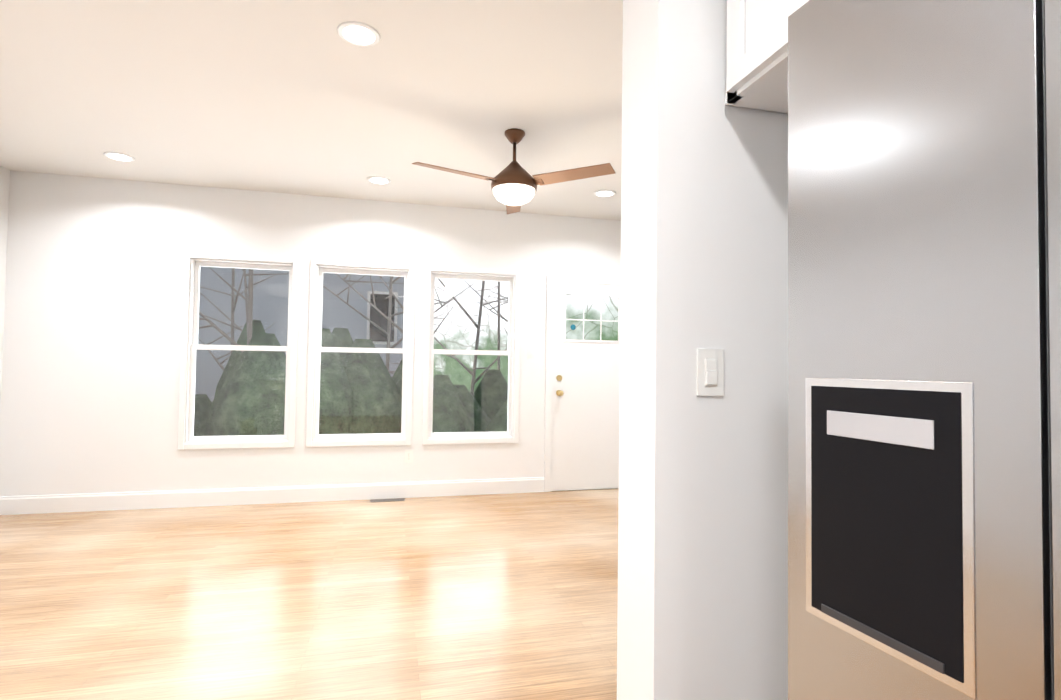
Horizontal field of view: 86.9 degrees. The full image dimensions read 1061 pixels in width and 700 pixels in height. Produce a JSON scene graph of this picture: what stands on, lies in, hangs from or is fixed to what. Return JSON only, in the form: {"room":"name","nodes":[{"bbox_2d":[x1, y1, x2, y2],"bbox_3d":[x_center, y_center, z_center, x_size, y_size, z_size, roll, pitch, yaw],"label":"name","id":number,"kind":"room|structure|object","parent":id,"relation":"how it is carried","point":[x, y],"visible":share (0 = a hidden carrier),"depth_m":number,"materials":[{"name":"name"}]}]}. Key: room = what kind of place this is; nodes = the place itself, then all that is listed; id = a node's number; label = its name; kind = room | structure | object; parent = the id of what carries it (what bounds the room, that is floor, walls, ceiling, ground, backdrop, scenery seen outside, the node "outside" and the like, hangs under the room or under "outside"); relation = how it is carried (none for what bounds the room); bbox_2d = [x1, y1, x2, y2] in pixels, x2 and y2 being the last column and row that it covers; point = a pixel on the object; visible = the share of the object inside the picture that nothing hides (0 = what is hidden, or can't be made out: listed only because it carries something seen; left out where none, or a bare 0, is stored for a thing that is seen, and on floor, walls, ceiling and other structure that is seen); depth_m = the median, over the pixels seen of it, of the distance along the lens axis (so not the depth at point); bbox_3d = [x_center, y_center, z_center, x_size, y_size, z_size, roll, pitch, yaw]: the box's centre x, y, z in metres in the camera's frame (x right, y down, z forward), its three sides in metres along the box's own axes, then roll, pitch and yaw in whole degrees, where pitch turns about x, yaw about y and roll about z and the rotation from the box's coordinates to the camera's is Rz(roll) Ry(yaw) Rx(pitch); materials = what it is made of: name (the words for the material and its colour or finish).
{"room":"kitchen","nodes":[
{"label":"kitchen","id":0,"kind":"room"},
{"bbox_2d":[0,166,9,400],"bbox_3d":[-3.184,-0.175,0.345,0.120,2.700,8.605,1,-2,-14],"label":"wall","id":1,"kind":"structure","parent":0,"point":[4,186],"depth_m":4.37,"materials":[{"name":"white paint"}]},
{"bbox_2d":[0,488,618,699],"bbox_3d":[-0.988,1.341,3.225,6.000,0.100,4.110,1,-2,-14],"label":"floor","id":2,"kind":"structure","parent":0,"point":[511,596],"depth_m":2.85,"materials":[{"name":"brown wood"}]},
{"bbox_2d":[370,498,404,501],"bbox_3d":[-1.273,1.336,4.985,0.300,0.005,0.100,1,-2,-14],"label":"floor vent","id":3,"kind":"object","parent":2,"relation":"in","point":[387,500],"visible":1,"depth_m":4.97,"materials":[{"name":"silver metal"}]},
{"bbox_2d":[0,171,620,496],"bbox_3d":[-1.379,-0.009,5.153,5.720,2.700,0.150,1,-2,-14],"label":"wall","id":4,"kind":"structure","parent":0,"point":[90,379],"depth_m":4.67,"materials":[{"name":"white paint"}]},
{"bbox_2d":[177,252,298,449],"bbox_3d":[-2.503,0.012,4.861,0.906,1.656,0.167,1,-2,-14],"label":"window","id":5,"kind":"structure","parent":4,"relation":"in","point":[190,311],"depth_m":4.81,"materials":[{"name":"white paint"}]},
{"bbox_2d":[0,477,543,514],"bbox_3d":[-2.008,1.255,4.877,4.418,0.140,0.016,1,-2,-14],"label":"baseboard","id":6,"kind":"structure","parent":4,"relation":"attached to","point":[33,504],"depth_m":4.79,"materials":[{"name":"white paint"}]},
{"bbox_2d":[306,259,414,446],"bbox_3d":[-1.533,0.033,5.104,0.906,1.656,0.167,1,-2,-14],"label":"window","id":7,"kind":"structure","parent":4,"relation":"in","point":[314,438],"depth_m":5.07,"materials":[{"name":"white paint"}]},
{"bbox_2d":[405,450,412,462],"bbox_3d":[-1.111,0.969,5.112,0.072,0.116,0.008,1,-2,-14],"label":"electrical outlet","id":8,"kind":"object","parent":4,"relation":"attached to","point":[408,456],"visible":1,"depth_m":5.11,"materials":[{"name":"white plastic"}]},
{"bbox_2d":[422,265,520,444],"bbox_3d":[-0.563,0.053,5.346,0.906,1.656,0.167,1,-2,-14],"label":"window","id":9,"kind":"structure","parent":4,"relation":"in","point":[510,434],"depth_m":5.32,"materials":[{"name":"white paint"}]},
{"bbox_2d":[544,275,619,491],"bbox_3d":[0.611,0.327,5.516,0.940,2.105,0.092,1,-2,-14],"label":"exterior door","id":10,"kind":"structure","parent":4,"relation":"in","point":[582,385],"depth_m":5.52,"materials":[{"name":"white paint"}]},
{"bbox_2d":[0,0,622,220],"bbox_3d":[-0.387,-1.516,1.066,6.000,0.100,8.735,1,-2,-14],"label":"ceiling","id":11,"kind":"structure","parent":0,"point":[301,97],"depth_m":3.12,"materials":[{"name":"white paint"}]},
{"bbox_2d":[103,152,134,161],"bbox_3d":[-3.001,-1.409,4.087,0.190,0.007,0.190,1,-2,-14],"label":"recessed light","id":12,"kind":"object","parent":11,"relation":"in","point":[118,156],"visible":0.96,"depth_m":4.07,"materials":[{"name":"white paint"}]},
{"bbox_2d":[337,21,380,46],"bbox_3d":[-0.776,-1.425,2.531,0.190,0.007,0.190,1,-2,-14],"label":"recessed light","id":13,"kind":"object","parent":11,"relation":"in","point":[357,33],"visible":1,"depth_m":2.52,"materials":[{"name":"white paint"}]},
{"bbox_2d":[367,176,390,183],"bbox_3d":[-1.226,-1.372,4.531,0.190,0.007,0.190,1,-2,-14],"label":"recessed light","id":14,"kind":"object","parent":11,"relation":"in","point":[377,179],"visible":1,"depth_m":4.52,"materials":[{"name":"white paint"}]},
{"bbox_2d":[412,128,615,213],"bbox_3d":[-0.183,-1.156,3.640,1.167,0.462,1.135,1,-2,-14],"label":"fan","id":15,"kind":"object","parent":11,"relation":"hanging from","point":[514,183],"visible":1,"depth_m":3.45,"materials":[{"name":"brown wood"}]},
{"bbox_2d":[594,190,615,196],"bbox_3d":[0.636,-1.339,4.790,0.190,0.007,0.190,1,-2,-14],"label":"recessed light","id":16,"kind":"object","parent":11,"relation":"in","point":[603,193],"visible":0.98,"depth_m":4.78,"materials":[{"name":"white paint"}]},
{"bbox_2d":[617,0,787,699],"bbox_3d":[-0.469,-0.111,1.274,5.600,2.700,0.220,1,-2,-14],"label":"wall","id":17,"kind":"structure","parent":0,"point":[702,611],"depth_m":1.40,"materials":[{"name":"white paint"}]},
{"bbox_2d":[697,348,723,395],"bbox_3d":[0.445,0.055,1.379,0.072,0.116,0.012,1,-2,-14],"label":"light switch","id":18,"kind":"object","parent":17,"relation":"attached to","point":[710,372],"visible":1,"depth_m":1.38,"materials":[{"name":"white plastic"}]},
{"bbox_2d":[725,0,808,113],"bbox_3d":[0.815,-0.923,1.211,0.567,0.610,0.552,1,-2,-14],"label":"upper cabinet","id":19,"kind":"object","parent":17,"relation":"attached to","point":[757,55],"visible":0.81,"depth_m":1.26,"materials":[{"name":"white paint"}]},
{"bbox_3d":[0.074,1.230,-1.010,6.000,0.100,4.625,1,-2,-14],"label":"floor","id":20,"kind":"structure","parent":0,"visible":0},
{"bbox_2d":[788,0,1060,699],"bbox_3d":[0.843,0.333,0.555,0.614,1.806,0.917,1,-2,-19],"label":"fridge","id":21,"kind":"object","parent":20,"relation":"on","point":[924,349],"visible":1,"depth_m":0.69,"materials":[{"name":"grey metal"}]},
{"label":"outside","id":22,"kind":"structure","parent":0,"visible":0},
{"bbox_2d":[433,278,508,391],"bbox_3d":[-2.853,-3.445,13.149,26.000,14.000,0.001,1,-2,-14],"label":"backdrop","id":23,"kind":"structure","parent":22,"point":[446,342],"depth_m":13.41,"materials":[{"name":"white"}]},
{"bbox_3d":[-1.968,2.302,9.127,26.000,0.100,7.940,1,-2,-14],"label":"ground","id":24,"kind":"structure","parent":22,"visible":0},
{"bbox_2d":[195,267,403,400],"bbox_3d":[-4.564,-0.642,10.585,5.150,5.800,3.400,1,-2,-14],"label":"house","id":25,"kind":"structure","parent":24,"relation":"on","point":[354,294],"depth_m":9.15,"materials":[{"name":"grey"}]},
{"bbox_2d":[194,267,508,435],"bbox_3d":[-2.539,-1.777,7.414,11.210,7.944,4.348,1,-2,-14],"label":"trees","id":26,"kind":"object","parent":24,"relation":"on","point":[345,392],"depth_m":6.01,"materials":[{"name":"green plant"}]}
]}

